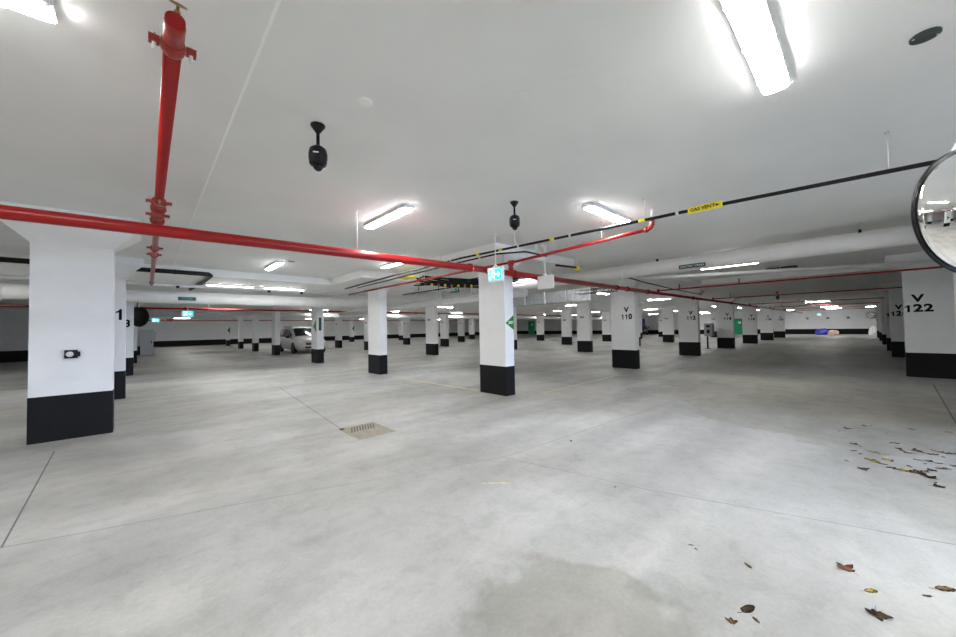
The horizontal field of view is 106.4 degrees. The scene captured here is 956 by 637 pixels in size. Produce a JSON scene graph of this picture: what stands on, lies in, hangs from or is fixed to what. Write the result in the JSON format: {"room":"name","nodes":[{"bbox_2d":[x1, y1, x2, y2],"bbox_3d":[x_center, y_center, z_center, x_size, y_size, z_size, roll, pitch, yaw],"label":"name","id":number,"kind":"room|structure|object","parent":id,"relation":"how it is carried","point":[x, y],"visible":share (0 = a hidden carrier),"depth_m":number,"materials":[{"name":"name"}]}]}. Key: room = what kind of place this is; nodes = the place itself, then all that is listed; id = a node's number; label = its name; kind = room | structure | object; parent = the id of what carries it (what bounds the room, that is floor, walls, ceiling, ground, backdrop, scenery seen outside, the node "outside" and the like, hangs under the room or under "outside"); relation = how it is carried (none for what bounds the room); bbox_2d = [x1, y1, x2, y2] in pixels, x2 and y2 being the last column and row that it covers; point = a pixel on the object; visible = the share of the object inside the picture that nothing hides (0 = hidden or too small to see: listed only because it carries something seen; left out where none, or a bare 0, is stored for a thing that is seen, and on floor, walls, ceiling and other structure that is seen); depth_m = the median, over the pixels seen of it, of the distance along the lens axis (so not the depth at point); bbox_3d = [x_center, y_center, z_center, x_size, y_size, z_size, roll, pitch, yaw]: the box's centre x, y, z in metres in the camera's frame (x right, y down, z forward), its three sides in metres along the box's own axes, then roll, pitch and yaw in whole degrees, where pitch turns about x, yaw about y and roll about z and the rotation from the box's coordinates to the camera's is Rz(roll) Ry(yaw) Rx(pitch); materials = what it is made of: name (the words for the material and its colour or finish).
{"room":"parking garage","nodes":[
{"label":"parking garage","id":0,"kind":"room"},
{"bbox_2d":[0,309,28,350],"bbox_3d":[-28.157,0.816,19.365,13.000,3.350,0.300,0,-2,-43],"label":"wall","id":1,"kind":"structure","parent":0,"point":[14,323],"depth_m":20.55,"materials":[{"name":"white paint"}]},
{"bbox_2d":[0,350,27,362],"bbox_3d":[-28.025,2.165,19.212,13.000,0.640,0.020,0,-2,-43],"label":"baseboard","id":2,"kind":"structure","parent":1,"relation":"attached to","point":[5,356],"depth_m":20.49,"materials":[{"name":"black paint"}]},
{"bbox_2d":[0,201,140,444],"bbox_3d":[-6.002,0.117,5.318,1.420,3.250,0.880,0,-2,-43],"label":"pillar","id":3,"kind":"structure","parent":0,"point":[72,273],"depth_m":5.18,"materials":[{"name":"white paint"}]},
{"bbox_2d":[64,350,80,358],"bbox_3d":[-5.878,0.516,5.178,0.155,0.120,0.070,0,-2,-43],"label":"wall socket","id":4,"kind":"object","parent":3,"relation":"attached to","point":[68,354],"depth_m":5.17,"materials":[{"name":"black plastic"}]},
{"bbox_2d":[114,256,143,399],"bbox_3d":[-8.633,0.236,8.167,1.430,3.250,0.880,0,-2,-43],"label":"pillar","id":5,"kind":"structure","parent":0,"point":[125,267],"depth_m":8.28,"materials":[{"name":"white paint"}]},
{"bbox_2d":[126,302,133,375],"bbox_3d":[-12.886,0.530,12.780,1.270,3.050,0.730,0,-2,-43],"label":"pillar","id":6,"kind":"structure","parent":0,"point":[129,305],"depth_m":12.89,"materials":[{"name":"white paint"}]},
{"bbox_2d":[134,303,142,362],"bbox_3d":[-17.784,0.752,18.053,1.270,3.050,0.730,0,-2,-43],"label":"pillar","id":7,"kind":"structure","parent":0,"point":[135,304],"depth_m":18.18,"materials":[{"name":"white paint"}]},
{"bbox_2d":[137,327,139,354],"bbox_3d":[-23.889,1.029,24.673,1.270,3.050,0.750,0,-2,-43],"label":"pillar","id":8,"kind":"structure","parent":0,"point":[138,328],"depth_m":24.77,"materials":[{"name":"white paint"}]},
{"bbox_2d":[224,318,231,345],"bbox_3d":[-27.137,1.452,38.775,0.730,3.050,1.270,0,-2,-43],"label":"pillar","id":9,"kind":"structure","parent":0,"point":[227,322],"depth_m":38.50,"materials":[{"name":"white paint"}]},
{"bbox_2d":[238,317,243,348],"bbox_3d":[-21.290,1.176,32.066,0.730,3.050,1.270,0,-2,-43],"label":"pillar","id":10,"kind":"structure","parent":0,"point":[240,319],"depth_m":31.78,"materials":[{"name":"white paint"}]},
{"bbox_2d":[249,311,261,351],"bbox_3d":[-17.009,0.979,27.311,0.730,3.050,1.270,0,-2,-43],"label":"pillar","id":11,"kind":"structure","parent":0,"point":[255,320],"depth_m":27.03,"materials":[{"name":"white paint"}]},
{"bbox_2d":[267,306,284,354],"bbox_3d":[-12.796,0.784,22.630,0.730,3.050,1.270,0,-2,-43],"label":"pillar","id":12,"kind":"structure","parent":0,"point":[275,314],"depth_m":22.35,"materials":[{"name":"white paint"}]},
{"bbox_2d":[140,319,479,340],"bbox_3d":[-14.454,1.609,59.093,61.700,3.350,0.400,0,-2,-43],"label":"wall","id":13,"kind":"structure","parent":0,"point":[165,330],"depth_m":44.40,"materials":[{"name":"white paint"}]},
{"bbox_2d":[153,332,479,346],"bbox_3d":[-14.327,2.957,58.871,61.000,0.640,0.015,0,-2,-43],"label":"baseboard","id":14,"kind":"structure","parent":13,"relation":"attached to","point":[357,337],"depth_m":44.15,"materials":[{"name":"black paint"}]},
{"bbox_2d":[311,296,328,362],"bbox_3d":[-7.526,0.540,16.749,0.730,3.050,1.270,0,-2,-43],"label":"pillar","id":15,"kind":"structure","parent":0,"point":[317,313],"depth_m":16.50,"materials":[{"name":"white paint"}]},
{"bbox_2d":[331,312,341,347],"bbox_3d":[-11.957,0.977,30.627,0.730,3.050,1.270,0,-2,-43],"label":"pillar","id":16,"kind":"structure","parent":0,"point":[338,321],"depth_m":30.38,"materials":[{"name":"white paint"}]},
{"bbox_2d":[348,318,354,341],"bbox_3d":[-15.927,1.421,45.068,0.730,3.050,1.270,0,-2,-43],"label":"pillar","id":17,"kind":"structure","parent":0,"point":[351,323],"depth_m":44.80,"materials":[{"name":"white paint"}]},
{"bbox_2d":[360,308,367,349],"bbox_3d":[-8.153,0.805,26.521,0.730,3.050,1.270,0,-2,-43],"label":"pillar","id":18,"kind":"structure","parent":0,"point":[365,315],"depth_m":26.46,"materials":[{"name":"white paint"}]},
{"bbox_2d":[359,282,394,374],"bbox_3d":[-3.466,0.359,12.307,0.730,3.040,1.270,0,-2,-43],"label":"pillar","id":19,"kind":"structure","parent":0,"point":[377,299],"depth_m":12.06,"materials":[{"name":"white paint"}]},
{"bbox_2d":[397,318,402,339],"bbox_3d":[-10.479,1.422,48.751,0.730,3.050,1.270,0,-2,-43],"label":"pillar","id":20,"kind":"structure","parent":0,"point":[400,322],"depth_m":48.57,"materials":[{"name":"white paint"}]},
{"bbox_2d":[400,313,410,344],"bbox_3d":[-6.921,0.993,34.609,0.730,3.050,1.270,0,-2,-43],"label":"pillar","id":21,"kind":"structure","parent":0,"point":[406,321],"depth_m":34.36,"materials":[{"name":"white paint"}]},
{"bbox_2d":[425,306,438,354],"bbox_3d":[-2.642,0.552,20.453,0.730,3.050,1.270,0,-2,-43],"label":"pillar","id":22,"kind":"structure","parent":0,"point":[431,312],"depth_m":20.23,"materials":[{"name":"white paint"}]},
{"bbox_2d":[439,309,450,346],"bbox_3d":[-2.803,0.798,29.839,0.730,3.050,1.270,0,-2,-43],"label":"pillar","id":23,"kind":"structure","parent":0,"point":[444,318],"depth_m":29.61,"materials":[{"name":"white paint"}]},
{"bbox_2d":[455,314,465,341],"bbox_3d":[-1.838,1.017,38.907,0.730,3.050,1.270,0,-2,-43],"label":"pillar","id":24,"kind":"structure","parent":0,"point":[461,327],"depth_m":38.67,"materials":[{"name":"white paint"}]},
{"bbox_2d":[469,319,474,338],"bbox_3d":[-0.824,1.228,47.746,0.730,3.050,1.270,0,-2,-43],"label":"pillar","id":25,"kind":"structure","parent":0,"point":[471,321],"depth_m":47.57,"materials":[{"name":"white paint"}]},
{"bbox_2d":[0,334,955,636],"bbox_3d":[7.746,2.160,25.766,74.400,0.252,79.400,0,-2,-43],"label":"floor","id":26,"kind":"structure","parent":0,"point":[226,496],"depth_m":3.16,"materials":[{"name":"concrete"}]},
{"bbox_2d":[140,330,155,355],"bbox_3d":[-22.817,1.662,24.719,0.780,1.750,0.450,0,-2,-43],"label":"tall cabinet","id":27,"kind":"object","parent":26,"relation":"on","point":[147,337],"visible":0.95,"depth_m":24.55,"materials":[{"name":"grey metal"}]},
{"bbox_2d":[280,326,325,353],"bbox_3d":[-12.675,1.489,25.600,2.400,1.870,5.145,0,-2,-43],"label":"minivan","id":28,"kind":"object","parent":26,"relation":"on","point":[293,338],"visible":0.62,"depth_m":24.49,"materials":[{"name":"silver metal"}]},
{"bbox_2d":[338,422,394,439],"bbox_3d":[-1.659,1.692,5.334,0.570,0.071,0.740,0,-2,-43],"label":"floor drain","id":29,"kind":"object","parent":26,"relation":"in","point":[367,430],"visible":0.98,"depth_m":5.29,"materials":[{"name":"metal"}]},
{"bbox_2d":[704,323,713,348],"bbox_3d":[13.984,1.059,21.602,0.415,1.520,0.450,0,-2,-43],"label":"station","id":30,"kind":"object","parent":26,"relation":"on","point":[708,327],"visible":1,"depth_m":21.50,"materials":[{"name":"black plastic"}]},
{"bbox_2d":[737,605,754,612],"bbox_3d":[1.405,1.523,1.869,0.129,0.004,0.046,0,-2,-26],"label":"fallen leaf","id":31,"kind":"object","parent":26,"relation":"on","point":[747,608],"visible":1,"depth_m":1.87,"materials":[{"name":"brown plant"}]},
{"bbox_2d":[814,328,827,334],"bbox_3d":[39.844,1.514,41.423,1.245,0.743,1.281,0,-2,-43],"label":"heap","id":32,"kind":"object","parent":26,"relation":"on","point":[823,331],"visible":0.91,"depth_m":41.14,"materials":[{"name":"blue"}]},
{"bbox_2d":[836,562,858,575],"bbox_3d":[2.228,1.510,2.166,0.091,0.016,0.101,-2,-2,32],"label":"fallen leaf","id":33,"kind":"object","parent":26,"relation":"on","point":[849,567],"visible":1,"depth_m":2.17,"materials":[{"name":"brown plant"}]},
{"bbox_2d":[868,326,876,334],"bbox_3d":[42.699,1.265,38.498,0.922,0.989,0.842,-1,-2,-17],"label":"bundle","id":34,"kind":"object","parent":26,"relation":"on","point":[873,329],"visible":0.81,"depth_m":38.32,"materials":[{"name":"white"}]},
{"bbox_2d":[865,606,892,620],"bbox_3d":[2.047,1.505,1.829,0.097,0.016,0.097,-1,-1,-4],"label":"fallen leaf","id":35,"kind":"object","parent":26,"relation":"on","point":[878,614],"visible":1,"depth_m":1.82,"materials":[{"name":"brown plant"}]},
{"bbox_2d":[878,289,890,350],"bbox_3d":[20.858,0.073,17.714,0.730,3.050,1.300,0,-2,-43],"label":"pillar","id":36,"kind":"structure","parent":26,"relation":"on","point":[884,292],"depth_m":17.89,"materials":[{"name":"white paint"}]},
{"bbox_2d":[929,585,955,591],"bbox_3d":[2.591,1.505,1.991,0.134,0.004,0.048,-1,-1,0],"label":"fallen leaf","id":37,"kind":"object","parent":26,"relation":"on","point":[944,588],"visible":1,"depth_m":1.99,"materials":[{"name":"brown plant"}]},
{"bbox_2d":[0,0,955,319],"bbox_3d":[7.687,-1.258,25.855,74.400,0.510,79.400,0,-2,-43],"label":"ceiling","id":38,"kind":"structure","parent":0,"point":[553,108],"depth_m":3.20,"materials":[{"name":"white"}]},
{"bbox_2d":[0,0,57,23],"bbox_3d":[-2.706,-1.624,1.462,1.270,0.084,0.170,0,-2,-43],"label":"ceiling light","id":39,"kind":"object","parent":38,"relation":"attached to","point":[45,10],"visible":1,"depth_m":1.83,"materials":[{"name":"white plastic"}]},
{"bbox_2d":[0,257,212,290],"bbox_3d":[-11.999,-1.186,7.296,10.294,0.335,3.878,0,-2,-43],"label":"pipe","id":40,"kind":"object","parent":38,"relation":"hanging from","point":[208,275],"visible":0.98,"depth_m":8.76,"materials":[{"name":"black"}]},
{"bbox_2d":[134,303,148,326],"bbox_3d":[-14.189,-0.286,14.986,0.804,1.270,0.292,-1,-2,-15],"label":"convex mirror","id":41,"kind":"object","parent":38,"relation":"hanging from","point":[141,315],"visible":0.81,"depth_m":14.93,"materials":[{"name":"black mirror"}]},
{"bbox_2d":[146,0,196,285],"bbox_3d":[-5.130,-1.272,5.675,0.208,0.486,11.188,0,-2,-43],"label":"pipe","id":42,"kind":"object","parent":38,"relation":"hanging from","point":[171,42],"visible":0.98,"depth_m":2.04,"materials":[{"name":"red metal"}]},
{"bbox_2d":[0,274,367,295],"bbox_3d":[-9.920,-1.011,8.954,15.600,0.270,0.145,0,-2,-43],"label":"conduit","id":43,"kind":"object","parent":38,"relation":"hanging from","point":[1,275],"visible":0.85,"depth_m":10.82,"materials":[{"name":"silver metal"}]},
{"bbox_2d":[181,304,193,316],"bbox_3d":[-12.211,-0.504,15.031,0.420,0.890,0.098,0,-2,-43],"label":"exit sign","id":44,"kind":"object","parent":38,"relation":"hanging from","point":[184,313],"visible":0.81,"depth_m":15.00,"materials":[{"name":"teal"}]},
{"bbox_2d":[0,283,442,307],"bbox_3d":[-11.712,-0.799,10.386,22.798,0.588,3.450,0,-2,-33],"label":"drain pipe","id":45,"kind":"object","parent":38,"relation":"hanging from","point":[7,290],"visible":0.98,"depth_m":13.20,"materials":[{"name":"white"}]},
{"bbox_2d":[206,283,253,287],"bbox_3d":[-8.101,-1.065,11.701,1.270,0.084,0.170,0,-2,-43],"label":"ceiling light","id":46,"kind":"object","parent":38,"relation":"attached to","point":[208,284],"visible":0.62,"depth_m":11.61,"materials":[{"name":"white plastic"}]},
{"bbox_2d":[265,260,283,269],"bbox_3d":[-5.318,-1.375,9.315,0.170,0.084,1.270,0,-2,-43],"label":"ceiling light","id":47,"kind":"object","parent":38,"relation":"attached to","point":[277,263],"visible":1,"depth_m":9.10,"materials":[{"name":"white plastic"}]},
{"bbox_2d":[265,263,282,269],"bbox_3d":[-5.317,-1.355,9.314,0.170,0.044,1.262,0,-2,-43],"label":"diffuser","id":48,"kind":"object","parent":47,"relation":"attached to","point":[273,265],"depth_m":9.23,"materials":[{"name":"white plastic"}]},
{"bbox_2d":[264,286,303,290],"bbox_3d":[-6.927,-1.057,12.788,1.270,0.084,0.170,0,-2,-43],"label":"ceiling light","id":49,"kind":"object","parent":38,"relation":"attached to","point":[265,287],"visible":0.87,"depth_m":12.70,"materials":[{"name":"white plastic"}]},
{"bbox_2d":[0,304,601,316],"bbox_3d":[0.348,-0.539,29.801,67.000,0.488,0.136,0,-2,-43],"label":"pipe","id":50,"kind":"object","parent":38,"relation":"hanging from","point":[1,305],"visible":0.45,"depth_m":18.65,"materials":[{"name":"metal"}]},
{"bbox_2d":[149,319,457,320],"bbox_3d":[-15.047,0.039,40.609,34.900,0.550,0.140,0,-2,-43],"label":"pipe","id":51,"kind":"object","parent":38,"relation":"hanging from","point":[166,319],"visible":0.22,"depth_m":35.47,"materials":[{"name":"metal"}]},
{"bbox_2d":[308,121,327,171],"bbox_3d":[-1.361,-1.450,3.040,0.150,0.397,0.152,-1,-2,-18],"label":"security camera","id":52,"kind":"object","parent":38,"relation":"hanging from","point":[317,155],"visible":1,"depth_m":3.00,"materials":[{"name":"black plastic"}]},
{"bbox_2d":[357,97,372,107],"bbox_3d":[-0.867,-1.661,2.744,0.114,0.008,0.120,0,-2,-43],"label":"ceiling box cover","id":53,"kind":"object","parent":38,"relation":"attached to","point":[366,102],"visible":1,"depth_m":2.74,"materials":[{"name":"white plastic"}]},
{"bbox_2d":[148,311,601,318],"bbox_3d":[1.667,-0.262,39.193,56.300,0.600,0.340,0,-2,-43],"label":"drain pipe","id":54,"kind":"object","parent":38,"relation":"hanging from","point":[151,313],"visible":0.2,"depth_m":25.19,"materials":[{"name":"silver metal"}]},
{"bbox_2d":[364,203,413,228],"bbox_3d":[-1.397,-1.542,5.480,0.170,0.084,1.270,0,-2,-43],"label":"ceiling light","id":55,"kind":"object","parent":38,"relation":"attached to","point":[403,209],"visible":1,"depth_m":5.33,"materials":[{"name":"white plastic"}]},
{"bbox_2d":[380,262,400,268],"bbox_3d":[-2.182,-1.428,9.358,0.170,0.084,1.270,0,-2,-43],"label":"ceiling light","id":56,"kind":"object","parent":38,"relation":"attached to","point":[391,264],"visible":0.61,"depth_m":9.47,"materials":[{"name":"white plastic"}]},
{"bbox_2d":[0,204,802,312],"bbox_3d":[14.558,-1.049,20.346,67.001,0.852,0.236,0,-2,-43],"label":"pipe","id":57,"kind":"object","parent":38,"relation":"hanging from","point":[7,212],"visible":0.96,"depth_m":4.22,"materials":[{"name":"red metal"}]},
{"bbox_2d":[339,289,527,315],"bbox_3d":[-3.258,-0.814,15.630,0.290,0.950,13.702,0,-2,-43],"label":"drain pipe","id":58,"kind":"object","parent":38,"relation":"hanging from","point":[520,292],"visible":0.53,"depth_m":13.69,"materials":[{"name":"silver metal"}]},
{"bbox_2d":[357,251,546,288],"bbox_3d":[-1.599,-1.295,9.430,7.013,0.366,1.040,-2,-2,38],"label":"vent pipe","id":59,"kind":"object","parent":38,"relation":"hanging from","point":[517,251],"visible":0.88,"depth_m":7.88,"materials":[{"name":"black"}]},
{"bbox_2d":[398,275,519,290],"bbox_3d":[-0.560,-1.145,10.443,3.443,0.650,1.739,-1,-1,-6],"label":"cable tray","id":60,"kind":"object","parent":38,"relation":"hanging from","point":[471,283],"visible":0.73,"depth_m":10.69,"materials":[{"name":"black metal"}]},
{"bbox_2d":[403,277,519,294],"bbox_3d":[-0.800,-1.255,12.744,0.078,0.303,7.100,0,-2,-43],"label":"conduit","id":61,"kind":"object","parent":38,"relation":"hanging from","point":[519,277],"visible":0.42,"depth_m":13.93,"materials":[{"name":"black"}]},
{"bbox_2d":[487,234,503,282],"bbox_3d":[0.329,-1.136,6.748,0.098,0.890,0.420,0,-2,-43],"label":"exit sign","id":62,"kind":"object","parent":38,"relation":"hanging from","point":[496,273],"visible":1,"depth_m":6.72,"materials":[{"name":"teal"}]},
{"bbox_2d":[348,209,654,294],"bbox_3d":[-1.111,-1.201,9.451,0.118,0.570,11.104,0,-2,-43],"label":"pipe","id":63,"kind":"object","parent":38,"relation":"hanging from","point":[510,263],"visible":0.94,"depth_m":6.73,"materials":[{"name":"red metal"}]},
{"bbox_2d":[509,200,519,229],"bbox_3d":[0.511,-1.432,4.992,0.150,0.397,0.152,-1,-1,-1],"label":"security camera","id":64,"kind":"object","parent":38,"relation":"hanging from","point":[514,221],"visible":1,"depth_m":4.95,"materials":[{"name":"black plastic"}]},
{"bbox_2d":[537,247,553,289],"bbox_3d":[1.479,-1.110,7.846,0.098,0.925,0.430,0,-2,-43],"label":"hanging sign","id":65,"kind":"object","parent":38,"relation":"hanging from","point":[546,281],"visible":1,"depth_m":7.82,"materials":[{"name":"white"}]},
{"bbox_2d":[513,287,596,306],"bbox_3d":[2.735,-0.899,14.421,0.460,0.650,4.220,0,-2,-43],"label":"ventilation duct","id":66,"kind":"object","parent":38,"relation":"hanging from","point":[565,296],"visible":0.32,"depth_m":13.80,"materials":[{"name":"silver metal"}]},
{"bbox_2d":[555,256,581,270],"bbox_3d":[2.212,-1.383,8.701,0.775,0.360,0.222,0,-2,-39],"label":"pipe","id":67,"kind":"object","parent":38,"relation":"hanging from","point":[575,267],"visible":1,"depth_m":8.77,"materials":[{"name":"black metal"}]},
{"bbox_2d":[575,286,616,294],"bbox_3d":[3.837,-1.175,11.688,0.338,0.679,1.357,0,-2,-43],"label":"basket","id":68,"kind":"object","parent":38,"relation":"hanging from","point":[585,289],"visible":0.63,"depth_m":11.76,"materials":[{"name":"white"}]},
{"bbox_2d":[583,202,631,223],"bbox_3d":[2.021,-1.601,5.512,1.270,0.084,0.170,0,-2,-43],"label":"ceiling light","id":69,"kind":"object","parent":38,"relation":"attached to","point":[592,207],"visible":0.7,"depth_m":5.36,"materials":[{"name":"white plastic"}]},
{"bbox_2d":[345,131,936,288],"bbox_3d":[1.221,-1.408,6.100,0.068,0.410,17.200,0,-2,-43],"label":"vent pipe","id":70,"kind":"object","parent":38,"relation":"hanging from","point":[717,204],"visible":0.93,"depth_m":4.29,"materials":[{"name":"black metal"}]},
{"bbox_2d":[629,278,701,294],"bbox_3d":[6.857,-1.300,12.928,8.384,0.467,0.132,0,-2,-44],"label":"conduit","id":71,"kind":"object","parent":38,"relation":"hanging from","point":[629,278],"visible":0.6,"depth_m":12.37,"materials":[{"name":"black"}]},
{"bbox_2d":[442,223,918,298],"bbox_3d":[5.365,-1.381,7.821,0.471,0.519,20.102,0,-2,-43],"label":"ventilation duct","id":72,"kind":"object","parent":38,"relation":"hanging from","point":[902,235],"visible":0.9,"depth_m":7.38,"materials":[{"name":"white metal"}]},
{"bbox_2d":[720,0,790,94],"bbox_3d":[1.708,-1.682,2.171,1.270,0.084,0.170,0,-2,-43],"label":"ceiling light","id":73,"kind":"object","parent":38,"relation":"attached to","point":[752,22],"visible":1,"depth_m":2.13,"materials":[{"name":"glowing white plastic diffuser"},{"name":"white painted metal"}]},
{"bbox_2d":[622,254,936,279],"bbox_3d":[9.659,-1.498,9.463,10.877,0.349,0.235,-2,-2,19],"label":"conduit","id":74,"kind":"object","parent":38,"relation":"hanging from","point":[922,261],"visible":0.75,"depth_m":9.84,"materials":[{"name":"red metal"}]},
{"bbox_2d":[657,262,942,291],"bbox_3d":[10.716,-1.411,8.307,0.080,0.620,12.540,0,-2,-43],"label":"pipe","id":75,"kind":"object","parent":38,"relation":"hanging from","point":[936,267],"visible":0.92,"depth_m":9.95,"materials":[{"name":"red metal"}]},
{"bbox_2d":[712,285,901,299],"bbox_3d":[15.781,-1.277,12.993,0.080,0.420,12.540,0,-2,-43],"label":"pipe","id":76,"kind":"object","parent":38,"relation":"hanging from","point":[776,294],"visible":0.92,"depth_m":15.02,"materials":[{"name":"metal"}]},
{"bbox_2d":[749,297,884,304],"bbox_3d":[21.797,-1.237,18.564,0.080,0.420,12.540,0,-2,-43],"label":"pipe","id":77,"kind":"object","parent":38,"relation":"hanging from","point":[878,297],"visible":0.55,"depth_m":20.68,"materials":[{"name":"metal"}]},
{"bbox_2d":[769,302,879,307],"bbox_3d":[27.227,-1.200,23.591,0.080,0.420,12.540,0,-2,-43],"label":"pipe","id":78,"kind":"object","parent":38,"relation":"hanging from","point":[873,302],"visible":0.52,"depth_m":25.75,"materials":[{"name":"red metal"}]},
{"bbox_2d":[909,26,942,44],"bbox_3d":[2.748,-1.734,2.196,0.130,0.015,0.130,0,-2,-43],"label":"cover plate","id":79,"kind":"object","parent":38,"relation":"attached to","point":[926,35],"visible":1,"depth_m":2.19,"materials":[{"name":"grey metal"}]},
{"bbox_2d":[911,143,955,272],"bbox_3d":[3.022,-1.007,2.161,0.776,1.497,0.289,-1,-2,-10],"label":"convex mirror","id":80,"kind":"object","parent":38,"relation":"hanging from","point":[933,203],"visible":1,"depth_m":2.13,"materials":[{"name":"white mirror"}]},
{"bbox_2d":[466,254,522,395],"bbox_3d":[0.415,0.186,8.205,0.730,3.040,1.270,0,-2,-43],"label":"pillar","id":81,"kind":"structure","parent":0,"point":[496,319],"depth_m":7.99,"materials":[{"name":"white paint"}]},
{"bbox_2d":[513,306,517,349],"bbox_3d":[2.232,0.567,24.285,0.730,3.050,1.270,0,-2,-43],"label":"pillar","id":82,"kind":"structure","parent":0,"point":[514,307],"depth_m":23.97,"materials":[{"name":"white paint"}]},
{"bbox_2d":[534,312,545,340],"bbox_3d":[6.708,0.858,38.510,0.730,3.050,1.270,0,-2,-43],"label":"pillar","id":83,"kind":"structure","parent":0,"point":[539,319],"depth_m":38.31,"materials":[{"name":"white paint"}]},
{"bbox_2d":[558,307,574,344],"bbox_3d":[7.232,0.607,29.188,0.730,3.050,1.270,0,-2,-43],"label":"pillar","id":84,"kind":"structure","parent":0,"point":[566,312],"depth_m":29.02,"materials":[{"name":"white paint"}]},
{"bbox_2d":[575,301,593,351],"bbox_3d":[6.185,0.406,20.753,0.730,3.050,1.270,0,-2,-43],"label":"pillar","id":85,"kind":"structure","parent":0,"point":[584,308],"depth_m":20.59,"materials":[{"name":"white paint"}]},
{"bbox_2d":[598,309,611,340],"bbox_3d":[12.227,0.644,33.949,0.730,3.050,1.270,0,-2,-43],"label":"pillar","id":86,"kind":"structure","parent":0,"point":[606,313],"depth_m":33.81,"materials":[{"name":"white paint"}]},
{"bbox_2d":[602,280,645,368],"bbox_3d":[5.173,0.212,12.604,0.730,3.050,1.300,0,-2,-43],"label":"pillar","id":87,"kind":"structure","parent":0,"point":[624,305],"depth_m":12.44,"materials":[{"name":"white paint"}]},
{"bbox_2d":[638,303,642,345],"bbox_3d":[11.126,0.446,25.573,0.730,3.050,1.270,0,-2,-43],"label":"pillar","id":88,"kind":"structure","parent":0,"point":[639,304],"depth_m":25.27,"materials":[{"name":"white paint"}]},
{"bbox_2d":[656,312,662,336],"bbox_3d":[22.584,0.721,43.811,0.730,3.050,1.270,0,-2,-43],"label":"pillar","id":89,"kind":"structure","parent":0,"point":[660,329],"depth_m":43.83,"materials":[{"name":"white paint"}]},
{"bbox_2d":[659,306,676,341],"bbox_3d":[16.157,0.483,30.368,0.730,3.050,1.270,0,-2,-43],"label":"pillar","id":90,"kind":"structure","parent":0,"point":[667,311],"depth_m":30.22,"materials":[{"name":"white paint"}]},
{"bbox_2d":[672,290,704,355],"bbox_3d":[10.170,0.246,17.230,0.730,3.050,1.300,0,-2,-43],"label":"pillar","id":91,"kind":"structure","parent":0,"point":[688,309],"depth_m":17.08,"materials":[{"name":"white paint"}]},
{"bbox_2d":[517,307,875,330],"bbox_3d":[28.954,0.811,57.331,0.400,3.350,61.200,0,-2,-43],"label":"wall","id":92,"kind":"structure","parent":0,"point":[837,319],"depth_m":44.52,"materials":[{"name":"white paint"}]},
{"bbox_2d":[528,321,534,333],"bbox_3d":[11.326,1.925,75.935,0.140,2.700,1.700,0,-2,-43],"label":"door","id":93,"kind":"structure","parent":92,"relation":"in","point":[531,324],"depth_m":75.91,"materials":[{"name":"green paint"}]},
{"bbox_2d":[517,329,868,333],"bbox_3d":[28.792,2.166,57.191,0.015,0.640,60.900,0,-2,-43],"label":"baseboard","id":94,"kind":"structure","parent":92,"relation":"attached to","point":[787,331],"depth_m":45.26,"materials":[{"name":"black paint"}]},
{"bbox_2d":[734,318,742,333],"bbox_3d":[36.002,1.081,49.290,0.140,2.150,1.050,0,-2,-43],"label":"door","id":95,"kind":"structure","parent":92,"relation":"in","point":[737,322],"depth_m":49.34,"materials":[{"name":"green paint"}]},
{"bbox_2d":[708,310,716,336],"bbox_3d":[26.466,0.552,39.914,0.730,3.050,1.270,0,-2,-43],"label":"pillar","id":96,"kind":"structure","parent":0,"point":[712,312],"depth_m":39.83,"materials":[{"name":"white paint"}]},
{"bbox_2d":[714,298,737,347],"bbox_3d":[15.064,0.279,21.762,0.730,3.050,1.300,0,-2,-43],"label":"pillar","id":97,"kind":"structure","parent":0,"point":[724,311],"depth_m":21.64,"materials":[{"name":"white paint"}]},
{"bbox_2d":[737,301,759,343],"bbox_3d":[20.054,0.312,26.382,0.730,3.050,1.300,0,-2,-43],"label":"pillar","id":98,"kind":"structure","parent":0,"point":[749,314],"depth_m":26.26,"materials":[{"name":"white paint"}]},
{"bbox_2d":[757,304,775,339],"bbox_3d":[24.992,0.345,30.954,0.730,3.050,1.300,0,-2,-43],"label":"pillar","id":99,"kind":"structure","parent":0,"point":[766,315],"depth_m":30.84,"materials":[{"name":"white paint"}]},
{"bbox_2d":[773,307,786,337],"bbox_3d":[29.989,0.379,35.581,0.730,3.050,1.300,0,-2,-43],"label":"pillar","id":100,"kind":"structure","parent":0,"point":[778,315],"depth_m":35.46,"materials":[{"name":"white paint"}]},
{"bbox_2d":[872,303,878,337],"bbox_3d":[35.386,0.171,31.166,0.730,3.050,1.300,0,-2,-43],"label":"pillar","id":101,"kind":"structure","parent":0,"point":[877,320],"depth_m":31.34,"materials":[{"name":"white paint"}]},
{"bbox_2d":[873,300,881,340],"bbox_3d":[30.470,0.138,26.614,0.730,3.050,1.300,0,-2,-43],"label":"pillar","id":102,"kind":"structure","parent":0,"point":[879,305],"depth_m":26.79,"materials":[{"name":"white paint"}]},
{"bbox_2d":[875,296,886,344],"bbox_3d":[25.921,0.107,22.402,0.730,3.050,1.300,0,-2,-43],"label":"pillar","id":103,"kind":"structure","parent":0,"point":[882,300],"depth_m":22.55,"materials":[{"name":"white paint"}]},
{"bbox_2d":[880,282,904,356],"bbox_3d":[17.490,0.050,14.581,0.730,3.050,1.320,0,-2,-43],"label":"pillar","id":104,"kind":"structure","parent":0,"point":[895,294],"depth_m":14.67,"materials":[{"name":"white paint"}]},
{"bbox_2d":[884,252,955,378],"bbox_3d":[11.856,-0.088,9.348,0.880,3.250,1.520,0,-2,-43],"label":"pillar","id":105,"kind":"structure","parent":0,"point":[928,294],"depth_m":9.29,"materials":[{"name":"white paint"}]},
{"bbox_2d":[953,272,955,319],"bbox_3d":[7.103,-0.127,4.679,0.880,3.250,1.605,0,-2,-43],"label":"pillar","id":106,"kind":"structure","parent":0,"point":[954,273],"depth_m":5.10,"materials":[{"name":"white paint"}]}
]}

